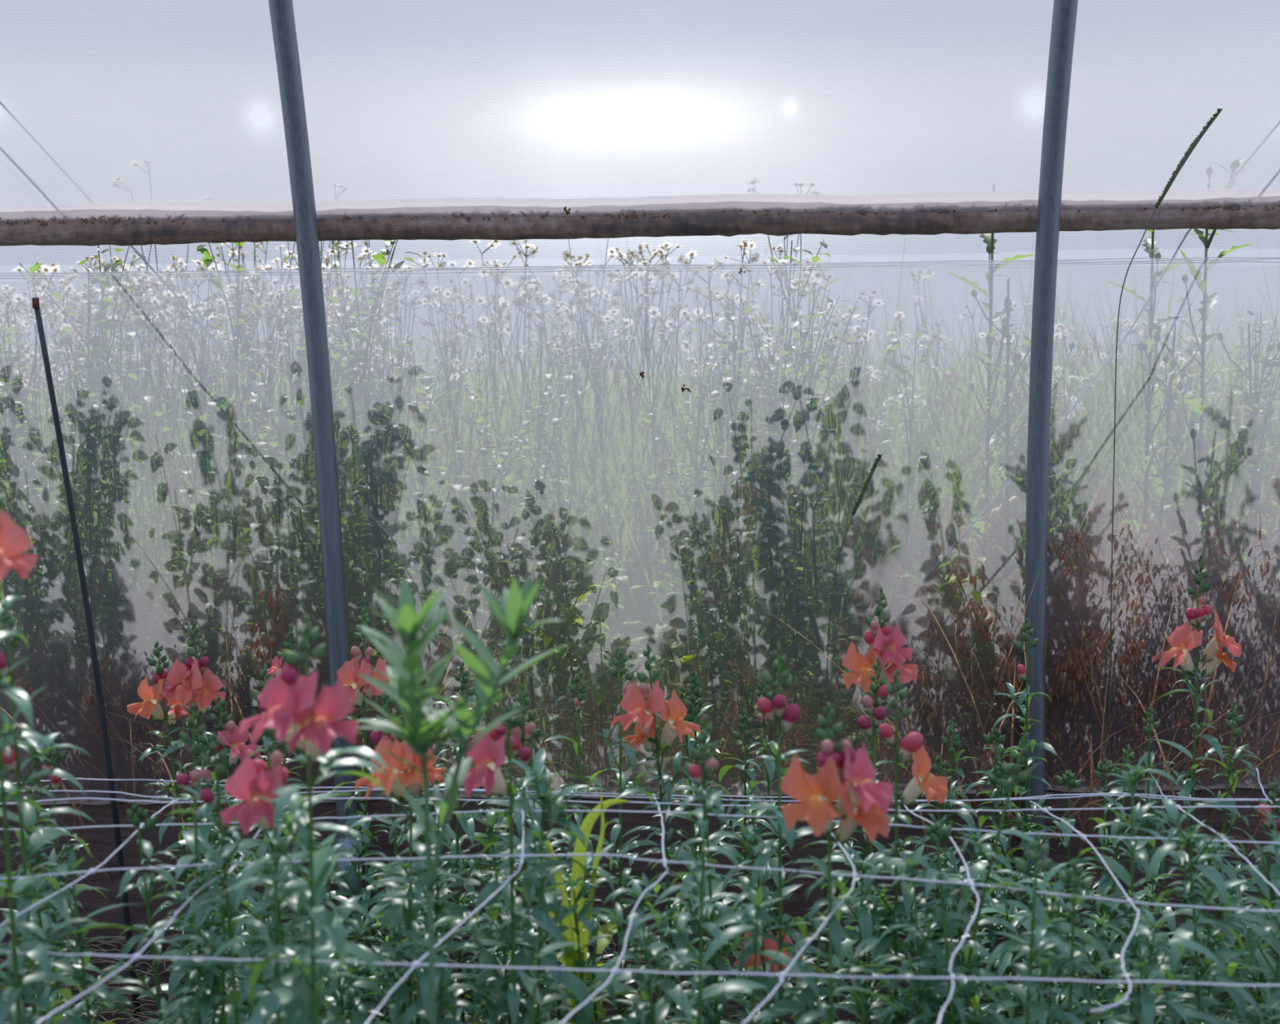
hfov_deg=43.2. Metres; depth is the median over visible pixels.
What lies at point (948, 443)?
leafy weed
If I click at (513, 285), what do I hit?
fleabane
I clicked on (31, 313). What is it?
fleabane
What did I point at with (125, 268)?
fleabane
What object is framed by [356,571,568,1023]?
leafy plant
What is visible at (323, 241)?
fleabane
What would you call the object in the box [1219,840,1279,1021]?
snapdragon
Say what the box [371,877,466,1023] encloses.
snapdragon
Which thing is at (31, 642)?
tussock
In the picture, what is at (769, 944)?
flower
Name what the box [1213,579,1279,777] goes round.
tussock
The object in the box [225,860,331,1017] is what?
snapdragon
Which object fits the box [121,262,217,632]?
fleabane
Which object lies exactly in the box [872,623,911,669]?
flower
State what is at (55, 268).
fleabane
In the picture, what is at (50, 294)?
fleabane
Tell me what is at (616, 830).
snapdragon
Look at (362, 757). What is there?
tussock
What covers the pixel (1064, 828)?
snapdragon
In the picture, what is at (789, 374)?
leafy weed
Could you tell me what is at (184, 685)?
flower
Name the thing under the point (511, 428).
leafy weed
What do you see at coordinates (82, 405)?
tussock
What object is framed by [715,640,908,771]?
tussock
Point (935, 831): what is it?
snapdragon
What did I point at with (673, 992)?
snapdragon
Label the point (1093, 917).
snapdragon
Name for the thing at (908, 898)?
snapdragon
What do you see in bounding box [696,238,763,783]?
fleabane
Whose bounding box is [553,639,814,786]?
tussock
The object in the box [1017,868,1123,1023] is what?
snapdragon
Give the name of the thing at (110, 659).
tussock
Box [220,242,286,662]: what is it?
fleabane
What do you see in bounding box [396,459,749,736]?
tussock
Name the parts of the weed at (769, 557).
stem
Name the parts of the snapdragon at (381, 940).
stem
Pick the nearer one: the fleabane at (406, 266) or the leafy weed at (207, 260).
the leafy weed at (207, 260)
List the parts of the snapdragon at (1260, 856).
stem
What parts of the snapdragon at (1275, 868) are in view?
stem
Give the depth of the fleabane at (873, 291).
3.35 m
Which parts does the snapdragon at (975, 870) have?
stem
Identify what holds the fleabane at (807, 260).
on the ground at (1184, 363)
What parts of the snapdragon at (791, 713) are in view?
stem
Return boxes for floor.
[0,925,1275,1023]
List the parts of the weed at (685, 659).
stem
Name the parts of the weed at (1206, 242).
stem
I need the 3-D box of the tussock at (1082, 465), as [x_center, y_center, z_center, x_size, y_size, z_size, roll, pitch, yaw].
[1.314,0.185,4.179,1.107,0.896,1.015,0,6,5]
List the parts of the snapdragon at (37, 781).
stem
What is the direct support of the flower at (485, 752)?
on the snapdragon at (485, 751)
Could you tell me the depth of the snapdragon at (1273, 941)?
1.65 m
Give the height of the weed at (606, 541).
0.720 m
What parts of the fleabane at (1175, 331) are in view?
stem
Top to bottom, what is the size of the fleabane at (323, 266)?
1.255 m
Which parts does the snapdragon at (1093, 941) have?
stem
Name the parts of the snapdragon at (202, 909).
stem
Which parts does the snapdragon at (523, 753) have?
stem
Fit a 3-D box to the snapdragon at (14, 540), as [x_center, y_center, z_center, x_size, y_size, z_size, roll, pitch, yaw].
[-0.538,0.430,1.397,0.131,0.970,0.142,2,6,28]
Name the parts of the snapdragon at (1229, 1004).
stem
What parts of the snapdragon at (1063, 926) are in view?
stem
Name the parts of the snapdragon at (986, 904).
stem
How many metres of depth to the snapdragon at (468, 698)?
2.40 m
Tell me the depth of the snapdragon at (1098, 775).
2.31 m
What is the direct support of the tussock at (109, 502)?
on the ground at (1184, 363)
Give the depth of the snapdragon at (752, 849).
1.84 m
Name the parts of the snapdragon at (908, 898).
stem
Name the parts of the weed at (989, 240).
stem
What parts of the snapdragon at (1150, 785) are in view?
stem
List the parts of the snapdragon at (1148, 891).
stem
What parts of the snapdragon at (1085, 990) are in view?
stem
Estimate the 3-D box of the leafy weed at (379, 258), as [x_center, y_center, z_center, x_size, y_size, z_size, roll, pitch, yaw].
[-0.472,0.107,3.072,0.289,1.310,0.205,3,7,34]
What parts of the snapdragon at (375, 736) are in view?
stem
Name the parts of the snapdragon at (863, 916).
stem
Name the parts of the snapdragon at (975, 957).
stem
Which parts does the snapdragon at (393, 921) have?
stem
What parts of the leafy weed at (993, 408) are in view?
stem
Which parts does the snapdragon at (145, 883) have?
stem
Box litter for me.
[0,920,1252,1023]
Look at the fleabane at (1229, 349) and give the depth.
4.31 m
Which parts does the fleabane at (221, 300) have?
stem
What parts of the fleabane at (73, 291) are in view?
stem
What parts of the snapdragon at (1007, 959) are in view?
stem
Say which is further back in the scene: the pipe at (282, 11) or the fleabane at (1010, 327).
the fleabane at (1010, 327)
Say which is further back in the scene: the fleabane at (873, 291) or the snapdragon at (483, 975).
the fleabane at (873, 291)
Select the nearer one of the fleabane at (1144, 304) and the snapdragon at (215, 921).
the snapdragon at (215, 921)
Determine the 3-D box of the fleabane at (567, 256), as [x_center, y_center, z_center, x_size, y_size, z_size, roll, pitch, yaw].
[-0.212,0.057,3.644,0.269,1.295,0.288,-2,6,-8]
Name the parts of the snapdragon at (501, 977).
stem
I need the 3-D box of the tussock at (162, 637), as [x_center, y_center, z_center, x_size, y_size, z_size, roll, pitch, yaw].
[-0.718,0.489,3.106,0.731,0.550,0.656,0,6,9]
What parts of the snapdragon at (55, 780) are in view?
stem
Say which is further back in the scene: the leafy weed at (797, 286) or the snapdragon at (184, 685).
the leafy weed at (797, 286)
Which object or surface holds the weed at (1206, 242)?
on the ground at (1184, 363)
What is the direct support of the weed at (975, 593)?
on the ground at (1184, 363)
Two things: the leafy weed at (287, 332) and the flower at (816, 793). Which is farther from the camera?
the leafy weed at (287, 332)
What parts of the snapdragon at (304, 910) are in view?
stem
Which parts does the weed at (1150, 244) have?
stem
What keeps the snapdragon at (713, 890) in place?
on the floor
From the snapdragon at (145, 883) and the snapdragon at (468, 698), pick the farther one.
the snapdragon at (468, 698)
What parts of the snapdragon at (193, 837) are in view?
stem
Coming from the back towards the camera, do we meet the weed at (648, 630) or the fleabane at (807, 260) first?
the fleabane at (807, 260)
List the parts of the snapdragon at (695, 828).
stem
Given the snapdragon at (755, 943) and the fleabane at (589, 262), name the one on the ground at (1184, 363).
the fleabane at (589, 262)
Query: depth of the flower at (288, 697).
1.33 m
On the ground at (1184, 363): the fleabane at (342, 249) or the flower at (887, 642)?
the fleabane at (342, 249)
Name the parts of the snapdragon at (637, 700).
stem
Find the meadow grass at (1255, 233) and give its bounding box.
[0,232,1279,746]
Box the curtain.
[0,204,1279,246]
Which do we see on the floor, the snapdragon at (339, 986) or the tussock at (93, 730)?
the snapdragon at (339, 986)
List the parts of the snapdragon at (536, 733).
stem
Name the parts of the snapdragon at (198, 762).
stem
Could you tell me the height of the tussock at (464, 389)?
1.223 m
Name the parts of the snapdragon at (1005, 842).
stem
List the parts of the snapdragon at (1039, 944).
stem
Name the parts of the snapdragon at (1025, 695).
stem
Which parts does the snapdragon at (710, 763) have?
stem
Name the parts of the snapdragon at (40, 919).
stem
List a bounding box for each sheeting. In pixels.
[0,0,1279,222]
[0,256,1279,800]
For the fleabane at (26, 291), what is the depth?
3.75 m
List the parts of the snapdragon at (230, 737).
stem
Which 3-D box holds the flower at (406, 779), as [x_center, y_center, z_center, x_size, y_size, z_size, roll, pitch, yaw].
[-0.263,0.263,1.670,0.071,0.059,0.049,-4,2,39]
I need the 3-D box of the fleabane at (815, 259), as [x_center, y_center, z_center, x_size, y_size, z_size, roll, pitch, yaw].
[0.252,0.124,3.058,0.221,1.261,0.253,-1,6,-2]
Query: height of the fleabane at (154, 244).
1.515 m
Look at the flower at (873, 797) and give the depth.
1.48 m
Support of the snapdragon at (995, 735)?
on the floor
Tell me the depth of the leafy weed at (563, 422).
3.00 m
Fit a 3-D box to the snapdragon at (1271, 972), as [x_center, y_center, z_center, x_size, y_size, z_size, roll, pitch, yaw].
[0.736,0.595,1.851,0.141,0.523,0.159,-1,6,0]
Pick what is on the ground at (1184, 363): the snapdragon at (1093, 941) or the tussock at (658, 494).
the tussock at (658, 494)
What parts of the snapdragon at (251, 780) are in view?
stem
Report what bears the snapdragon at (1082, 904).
on the floor
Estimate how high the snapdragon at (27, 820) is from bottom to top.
0.836 m
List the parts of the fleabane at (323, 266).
stem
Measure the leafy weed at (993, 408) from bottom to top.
0.950 m
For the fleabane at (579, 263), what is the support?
on the ground at (1184, 363)
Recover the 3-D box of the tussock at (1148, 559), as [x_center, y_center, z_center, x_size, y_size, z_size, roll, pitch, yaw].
[0.990,0.326,2.947,0.549,0.861,0.883,-6,7,-43]
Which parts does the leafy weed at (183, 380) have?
stem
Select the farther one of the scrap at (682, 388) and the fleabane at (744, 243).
the fleabane at (744, 243)
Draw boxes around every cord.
[0,101,569,713]
[897,120,1279,610]
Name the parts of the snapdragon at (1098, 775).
stem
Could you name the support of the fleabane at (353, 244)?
on the ground at (1184, 363)
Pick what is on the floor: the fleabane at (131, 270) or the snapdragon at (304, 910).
the snapdragon at (304, 910)
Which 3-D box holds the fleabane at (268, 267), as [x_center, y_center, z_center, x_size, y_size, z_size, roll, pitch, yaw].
[-0.819,0.022,3.653,0.198,1.377,0.164,0,6,8]
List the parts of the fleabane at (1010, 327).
stem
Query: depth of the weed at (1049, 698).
2.95 m
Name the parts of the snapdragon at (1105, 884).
stem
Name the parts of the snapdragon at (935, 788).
stem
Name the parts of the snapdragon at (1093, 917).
stem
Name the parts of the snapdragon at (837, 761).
stem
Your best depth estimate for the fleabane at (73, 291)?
4.20 m
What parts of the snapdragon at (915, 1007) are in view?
stem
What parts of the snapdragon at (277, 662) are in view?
stem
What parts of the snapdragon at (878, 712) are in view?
stem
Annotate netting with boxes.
[0,768,1279,1023]
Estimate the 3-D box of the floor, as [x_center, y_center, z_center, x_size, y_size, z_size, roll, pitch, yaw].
[0.013,1.005,0.413,6.800,0.036,5.030,-1,6,0]
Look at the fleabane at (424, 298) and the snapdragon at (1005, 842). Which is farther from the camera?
the fleabane at (424, 298)
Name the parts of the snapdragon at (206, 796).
stem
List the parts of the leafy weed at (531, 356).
stem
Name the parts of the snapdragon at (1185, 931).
stem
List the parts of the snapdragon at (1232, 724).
stem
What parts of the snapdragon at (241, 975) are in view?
stem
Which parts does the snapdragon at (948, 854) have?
stem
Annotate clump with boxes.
[542,791,629,1023]
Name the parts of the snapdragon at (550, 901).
stem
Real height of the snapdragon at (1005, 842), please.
0.446 m
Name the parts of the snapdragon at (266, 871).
stem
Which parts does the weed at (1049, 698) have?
stem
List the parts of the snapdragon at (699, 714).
stem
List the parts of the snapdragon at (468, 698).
stem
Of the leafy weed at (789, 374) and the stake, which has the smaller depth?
the stake
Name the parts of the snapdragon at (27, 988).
stem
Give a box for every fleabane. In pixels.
[0,253,119,715]
[0,282,119,722]
[0,288,39,665]
[0,291,56,688]
[0,293,50,688]
[0,294,27,457]
[0,316,42,702]
[0,335,50,667]
[1,273,117,762]
[1,274,84,722]
[3,290,78,659]
[12,264,162,762]
[23,313,124,679]
[34,270,158,774]
[35,254,137,694]
[62,262,172,737]
[95,244,151,739]
[98,265,253,766]
[106,275,181,658]
[113,253,267,630]
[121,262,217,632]
[130,286,179,749]
[140,244,205,622]
[148,263,261,617]
[169,251,293,595]
[175,241,296,600]
[175,299,258,637]
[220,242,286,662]
[225,285,349,779]
[233,241,295,605]
[249,283,307,764]
[273,240,331,680]
[275,240,328,613]
[285,240,370,394]
[292,241,351,595]
[293,240,364,649]
[293,263,408,707]
[319,247,385,614]
[321,240,393,611]
[321,260,423,652]
[323,264,414,595]
[337,290,409,702]
[355,240,426,666]
[408,249,480,610]
[423,297,504,628]
[426,284,539,610]
[446,258,557,535]
[468,240,617,768]
[484,250,602,771]
[552,260,616,702]
[564,253,651,712]
[565,239,626,777]
[600,242,697,631]
[613,241,683,774]
[622,263,766,782]
[688,301,759,782]
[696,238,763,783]
[721,234,802,766]
[751,244,815,753]
[767,234,835,755]
[767,290,879,700]
[810,305,902,735]
[866,367,879,618]
[917,273,953,542]
[963,300,1085,664]
[971,327,1060,735]
[1011,377,1105,494]
[1064,318,1154,582]
[1116,304,1208,545]
[1160,331,1226,555]
[1160,349,1241,506]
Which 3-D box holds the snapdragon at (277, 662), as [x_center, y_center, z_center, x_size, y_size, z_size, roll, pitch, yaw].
[-0.517,0.492,2.306,0.134,0.673,0.125,-4,7,-33]
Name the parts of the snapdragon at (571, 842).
stem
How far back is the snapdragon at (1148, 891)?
2.27 m
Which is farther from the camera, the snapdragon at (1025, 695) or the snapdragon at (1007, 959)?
the snapdragon at (1025, 695)
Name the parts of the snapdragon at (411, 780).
stem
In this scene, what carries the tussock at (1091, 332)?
on the ground at (1184, 363)
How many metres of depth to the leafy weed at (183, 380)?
2.97 m
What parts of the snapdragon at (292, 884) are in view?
stem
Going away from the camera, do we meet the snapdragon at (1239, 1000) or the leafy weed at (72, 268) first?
the snapdragon at (1239, 1000)
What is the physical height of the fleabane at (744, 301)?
1.200 m
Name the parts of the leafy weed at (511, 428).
stem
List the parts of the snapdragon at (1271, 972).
stem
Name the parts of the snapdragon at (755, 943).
stem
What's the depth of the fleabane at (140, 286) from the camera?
4.09 m
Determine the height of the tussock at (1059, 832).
0.794 m
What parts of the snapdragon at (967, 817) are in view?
stem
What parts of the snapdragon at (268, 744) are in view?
stem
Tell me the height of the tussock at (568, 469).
0.887 m
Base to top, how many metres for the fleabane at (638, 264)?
1.242 m
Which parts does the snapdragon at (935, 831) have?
stem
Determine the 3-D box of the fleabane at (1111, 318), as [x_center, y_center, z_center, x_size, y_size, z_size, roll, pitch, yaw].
[1.188,0.069,4.148,0.199,1.136,0.182,-2,6,-12]
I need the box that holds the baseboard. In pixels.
[0,778,1279,944]
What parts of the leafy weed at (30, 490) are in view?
stem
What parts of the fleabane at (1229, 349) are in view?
stem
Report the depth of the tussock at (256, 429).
4.15 m
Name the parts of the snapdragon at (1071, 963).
stem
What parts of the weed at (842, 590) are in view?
stem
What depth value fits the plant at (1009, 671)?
2.83 m
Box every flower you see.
[0,511,37,579]
[127,676,164,719]
[158,658,202,707]
[161,697,196,721]
[162,660,192,692]
[182,667,226,708]
[216,724,261,761]
[220,756,283,835]
[240,662,317,746]
[266,655,283,675]
[278,678,358,756]
[336,657,371,703]
[355,738,416,799]
[357,657,389,695]
[387,739,441,791]
[413,753,445,786]
[462,724,505,797]
[611,680,665,732]
[624,717,655,751]
[658,689,699,743]
[733,931,777,973]
[764,931,803,972]
[780,755,849,836]
[840,769,888,843]
[841,641,881,693]
[844,742,892,817]
[871,641,917,684]
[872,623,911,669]
[911,745,947,804]
[1151,622,1203,669]
[1213,610,1241,657]
[1214,631,1236,672]
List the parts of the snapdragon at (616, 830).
stem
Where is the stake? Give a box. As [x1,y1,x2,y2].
[31,297,140,1018]
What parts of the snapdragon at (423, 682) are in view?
stem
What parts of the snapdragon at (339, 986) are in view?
stem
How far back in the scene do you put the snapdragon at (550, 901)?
1.70 m
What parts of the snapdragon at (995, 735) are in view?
stem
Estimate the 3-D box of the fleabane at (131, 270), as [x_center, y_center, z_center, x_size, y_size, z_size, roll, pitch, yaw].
[-1.147,0.101,3.513,0.265,1.256,0.283,-3,6,-22]
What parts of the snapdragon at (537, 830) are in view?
stem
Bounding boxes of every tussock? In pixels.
[0,576,183,831]
[0,605,180,892]
[3,641,106,816]
[4,500,223,759]
[4,502,185,692]
[12,577,213,831]
[15,637,383,825]
[21,627,237,884]
[25,444,168,670]
[26,404,302,648]
[33,603,183,790]
[37,571,551,797]
[40,573,555,890]
[43,429,306,754]
[47,596,462,786]
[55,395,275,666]
[62,551,382,886]
[63,426,426,649]
[66,346,529,743]
[76,592,377,794]
[115,557,360,808]
[142,383,415,671]
[216,564,508,790]
[227,389,592,608]
[350,359,616,598]
[382,469,751,786]
[391,447,758,770]
[391,478,705,788]
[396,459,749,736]
[453,657,590,784]
[477,344,957,781]
[502,616,799,795]
[542,617,808,784]
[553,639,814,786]
[569,393,1022,746]
[573,328,799,673]
[600,493,905,764]
[643,472,1107,782]
[644,425,968,740]
[655,641,971,785]
[680,332,1078,684]
[714,368,1009,644]
[715,564,1173,826]
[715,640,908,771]
[724,543,1097,862]
[733,488,1142,807]
[735,617,1090,851]
[752,561,1278,892]
[792,332,1233,733]
[807,511,1124,795]
[825,490,1278,824]
[856,489,1270,840]
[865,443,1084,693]
[866,462,1203,844]
[893,564,1270,800]
[931,481,1275,773]
[934,559,1251,840]
[964,465,1118,731]
[969,331,1279,769]
[972,506,1275,800]
[987,521,1279,782]
[989,402,1278,715]
[1020,526,1279,783]
[1056,555,1279,822]
[1067,306,1279,767]
[1075,500,1279,859]
[1080,508,1279,852]
[1173,511,1279,777]
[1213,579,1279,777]
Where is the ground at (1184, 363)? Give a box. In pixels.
[2,363,1241,791]
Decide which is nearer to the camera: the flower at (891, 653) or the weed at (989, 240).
the flower at (891, 653)
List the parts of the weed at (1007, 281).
stem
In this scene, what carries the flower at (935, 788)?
on the snapdragon at (935, 788)
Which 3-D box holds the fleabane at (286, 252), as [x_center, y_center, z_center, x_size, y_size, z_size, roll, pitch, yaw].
[-0.994,0.008,3.995,0.295,1.344,0.276,0,6,3]
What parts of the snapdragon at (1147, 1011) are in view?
stem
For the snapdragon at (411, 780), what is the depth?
1.69 m
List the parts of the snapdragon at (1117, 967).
stem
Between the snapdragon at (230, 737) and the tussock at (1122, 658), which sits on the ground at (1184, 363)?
the tussock at (1122, 658)
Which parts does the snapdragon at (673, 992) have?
stem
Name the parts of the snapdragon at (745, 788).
stem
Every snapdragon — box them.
[0,493,98,1023]
[0,609,153,1023]
[0,769,81,1016]
[0,825,108,1017]
[0,927,88,1023]
[20,742,107,1020]
[23,848,142,1023]
[95,802,211,1023]
[127,640,235,1023]
[138,703,250,1023]
[155,910,245,1023]
[156,620,256,1023]
[162,815,273,1023]
[164,731,275,1023]
[165,737,247,1016]
[175,929,254,1023]
[191,710,356,1023]
[195,890,325,1023]
[202,695,284,1019]
[213,821,343,1023]
[217,613,389,1023]
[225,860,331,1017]
[230,664,304,1008]
[247,624,321,1021]
[265,874,349,1011]
[272,908,364,1023]
[297,843,395,1023]
[320,940,389,1023]
[322,822,391,1022]
[325,608,407,1019]
[337,875,426,1023]
[347,693,444,1017]
[355,718,476,1023]
[357,858,465,1023]
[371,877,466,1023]
[372,785,501,1023]
[372,844,497,1023]
[382,670,456,1023]
[426,661,497,1023]
[440,705,573,1023]
[448,839,564,1023]
[449,806,550,1023]
[451,683,519,1023]
[453,909,533,1023]
[466,925,535,1023]
[471,684,567,1023]
[486,747,595,1023]
[501,820,608,1023]
[502,710,567,1022]
[528,850,617,1023]
[531,844,635,1023]
[541,666,618,1019]
[583,647,667,1023]
[590,872,719,1023]
[594,906,695,1023]
[611,643,715,1023]
[635,714,768,1023]
[650,685,745,1023]
[652,670,746,1023]
[658,784,749,1023]
[680,885,810,1023]
[703,709,795,1023]
[708,794,822,1023]
[714,642,848,1023]
[724,920,803,1023]
[731,680,813,1023]
[756,915,866,1023]
[765,912,839,1023]
[769,703,902,1023]
[800,840,909,1023]
[805,657,910,1023]
[812,586,917,1023]
[832,669,947,1023]
[846,843,980,1023]
[868,843,980,1023]
[900,753,982,1021]
[901,716,981,1019]
[903,820,1007,1023]
[914,872,1001,1023]
[916,732,1039,1023]
[924,822,1014,1022]
[953,728,1034,1016]
[968,762,1035,1019]
[968,871,1057,1023]
[973,617,1066,983]
[984,832,1084,1023]
[986,863,1110,1023]
[990,862,1096,1023]
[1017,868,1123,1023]
[1024,858,1133,1023]
[1026,769,1102,1011]
[1034,901,1102,1023]
[1045,913,1134,1023]
[1064,757,1142,1023]
[1071,905,1184,1023]
[1075,744,1156,1023]
[1075,752,1210,1023]
[1082,862,1188,1023]
[1087,907,1225,1023]
[1100,706,1183,996]
[1133,554,1241,1023]
[1146,798,1262,1023]
[1154,878,1246,1023]
[1158,834,1269,1023]
[1173,700,1273,1023]
[1186,857,1266,1023]
[1217,804,1279,1023]
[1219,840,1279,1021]
[1221,778,1279,1023]
[1226,894,1279,1022]
[1236,897,1279,1022]
[1246,891,1279,1003]
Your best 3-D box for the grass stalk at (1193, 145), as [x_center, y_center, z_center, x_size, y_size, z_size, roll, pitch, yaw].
[0.848,0.069,2.620,0.166,1.419,0.009,-1,6,0]
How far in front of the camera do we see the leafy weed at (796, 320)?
2.97 m
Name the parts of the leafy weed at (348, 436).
stem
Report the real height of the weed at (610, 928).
0.330 m
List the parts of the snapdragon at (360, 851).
stem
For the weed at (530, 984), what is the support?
on the floor
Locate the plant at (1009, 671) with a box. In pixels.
[701,530,1220,868]
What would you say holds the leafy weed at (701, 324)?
on the ground at (1184, 363)
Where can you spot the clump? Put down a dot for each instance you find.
(578, 868)
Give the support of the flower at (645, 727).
on the snapdragon at (637, 700)
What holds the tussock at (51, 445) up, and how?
on the ground at (1184, 363)
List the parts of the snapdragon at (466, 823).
stem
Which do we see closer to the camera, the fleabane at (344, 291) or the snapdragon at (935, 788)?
the snapdragon at (935, 788)
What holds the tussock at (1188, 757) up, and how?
on the ground at (1184, 363)
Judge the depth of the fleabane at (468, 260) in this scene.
4.11 m
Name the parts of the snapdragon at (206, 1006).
stem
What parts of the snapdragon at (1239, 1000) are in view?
stem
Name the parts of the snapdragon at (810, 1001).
stem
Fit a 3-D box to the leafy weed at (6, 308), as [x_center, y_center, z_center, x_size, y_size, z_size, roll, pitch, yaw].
[-1.148,0.196,2.990,0.252,1.167,0.250,0,6,13]
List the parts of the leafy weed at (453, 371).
stem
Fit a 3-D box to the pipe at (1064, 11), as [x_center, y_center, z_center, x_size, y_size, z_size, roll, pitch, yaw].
[0.669,-0.535,0.340,0.088,3.063,4.869,-1,6,0]
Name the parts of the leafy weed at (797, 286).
stem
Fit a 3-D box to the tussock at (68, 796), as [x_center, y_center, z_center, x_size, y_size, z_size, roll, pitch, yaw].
[-1.002,0.450,2.981,0.962,0.660,0.814,-6,7,-41]
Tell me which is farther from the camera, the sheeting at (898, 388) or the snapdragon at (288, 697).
the sheeting at (898, 388)
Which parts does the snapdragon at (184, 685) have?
stem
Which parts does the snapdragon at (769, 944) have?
stem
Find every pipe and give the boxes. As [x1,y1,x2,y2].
[268,0,364,943]
[1022,0,1078,927]
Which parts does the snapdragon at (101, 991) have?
stem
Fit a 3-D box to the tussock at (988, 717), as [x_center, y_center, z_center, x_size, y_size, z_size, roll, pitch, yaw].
[0.540,0.306,2.988,0.682,0.905,1.080,2,6,28]
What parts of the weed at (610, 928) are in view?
stem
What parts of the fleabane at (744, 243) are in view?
stem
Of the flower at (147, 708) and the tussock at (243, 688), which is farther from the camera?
the tussock at (243, 688)
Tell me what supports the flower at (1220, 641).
on the snapdragon at (1182, 637)
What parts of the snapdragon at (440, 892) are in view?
stem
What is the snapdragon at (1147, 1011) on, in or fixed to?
on the floor
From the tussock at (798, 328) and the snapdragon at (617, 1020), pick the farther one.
the tussock at (798, 328)
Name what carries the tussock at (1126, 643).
on the ground at (1184, 363)
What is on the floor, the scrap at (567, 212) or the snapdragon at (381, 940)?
the snapdragon at (381, 940)
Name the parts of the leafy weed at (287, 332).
stem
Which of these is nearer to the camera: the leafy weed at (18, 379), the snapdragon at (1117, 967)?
the snapdragon at (1117, 967)
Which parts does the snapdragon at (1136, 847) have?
stem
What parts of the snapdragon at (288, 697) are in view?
stem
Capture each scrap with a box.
[563,206,570,216]
[639,372,644,378]
[680,384,691,392]
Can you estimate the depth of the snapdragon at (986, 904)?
2.26 m
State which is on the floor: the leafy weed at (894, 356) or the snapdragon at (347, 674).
the snapdragon at (347, 674)
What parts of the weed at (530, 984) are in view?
stem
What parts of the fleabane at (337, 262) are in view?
stem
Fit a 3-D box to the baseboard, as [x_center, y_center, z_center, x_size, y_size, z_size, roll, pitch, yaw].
[0.008,0.640,2.928,6.800,0.285,0.050,-1,6,0]
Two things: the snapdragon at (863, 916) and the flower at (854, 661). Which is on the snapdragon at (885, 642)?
the flower at (854, 661)
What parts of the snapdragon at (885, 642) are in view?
stem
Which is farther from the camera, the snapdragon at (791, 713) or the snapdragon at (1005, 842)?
the snapdragon at (1005, 842)
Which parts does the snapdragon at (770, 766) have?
stem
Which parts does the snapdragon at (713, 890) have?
stem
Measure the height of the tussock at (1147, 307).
1.269 m
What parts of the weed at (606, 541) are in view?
stem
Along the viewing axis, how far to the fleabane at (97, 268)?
3.73 m
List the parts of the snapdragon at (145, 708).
stem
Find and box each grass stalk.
[824,453,882,971]
[1106,107,1222,895]
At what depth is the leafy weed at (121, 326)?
2.97 m
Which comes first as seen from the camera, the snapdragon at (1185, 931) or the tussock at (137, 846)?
the snapdragon at (1185, 931)
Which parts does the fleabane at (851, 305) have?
stem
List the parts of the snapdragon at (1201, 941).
stem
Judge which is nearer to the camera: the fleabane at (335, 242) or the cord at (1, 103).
the cord at (1, 103)
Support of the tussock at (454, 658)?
on the ground at (1184, 363)
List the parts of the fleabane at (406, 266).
stem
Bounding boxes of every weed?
[0,308,100,702]
[0,378,101,727]
[0,437,74,722]
[1,489,62,685]
[8,267,143,702]
[18,245,159,784]
[64,325,164,774]
[112,379,226,675]
[178,625,283,715]
[196,242,299,616]
[207,402,312,651]
[248,332,332,784]
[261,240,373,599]
[270,435,386,725]
[297,345,399,715]
[324,616,405,742]
[332,240,466,657]
[377,370,462,669]
[453,377,555,789]
[462,612,545,789]
[475,355,592,786]
[481,428,557,777]
[496,541,628,783]
[506,422,622,783]
[516,934,584,1023]
[532,586,639,783]
[554,921,640,1023]
[629,324,752,782]
[631,630,688,785]
[640,402,753,782]
[652,581,707,782]
[664,567,782,781]
[676,320,799,784]
[705,373,803,783]
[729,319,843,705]
[733,557,836,783]
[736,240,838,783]
[744,286,873,730]
[782,590,864,728]
[787,669,893,755]
[884,355,964,739]
[888,534,1011,768]
[957,233,1033,755]
[957,280,1031,785]
[969,408,1094,712]
[986,671,1052,750]
[1003,335,1074,779]
[1123,229,1198,667]
[1139,325,1211,702]
[1148,228,1253,767]
[1189,314,1279,777]
[1217,324,1279,769]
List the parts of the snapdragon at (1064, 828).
stem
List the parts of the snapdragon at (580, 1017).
stem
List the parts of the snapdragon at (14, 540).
stem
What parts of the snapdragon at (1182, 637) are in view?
stem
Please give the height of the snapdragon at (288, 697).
0.830 m
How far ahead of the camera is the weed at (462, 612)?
2.98 m
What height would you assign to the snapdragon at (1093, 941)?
0.454 m
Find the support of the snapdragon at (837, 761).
on the floor
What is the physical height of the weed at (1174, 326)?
1.097 m
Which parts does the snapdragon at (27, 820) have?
stem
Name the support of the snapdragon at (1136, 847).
on the floor
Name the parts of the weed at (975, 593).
stem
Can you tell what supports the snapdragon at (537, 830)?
on the floor
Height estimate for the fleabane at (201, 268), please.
1.286 m
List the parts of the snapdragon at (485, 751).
stem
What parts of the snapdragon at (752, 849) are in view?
stem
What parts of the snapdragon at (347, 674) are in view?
stem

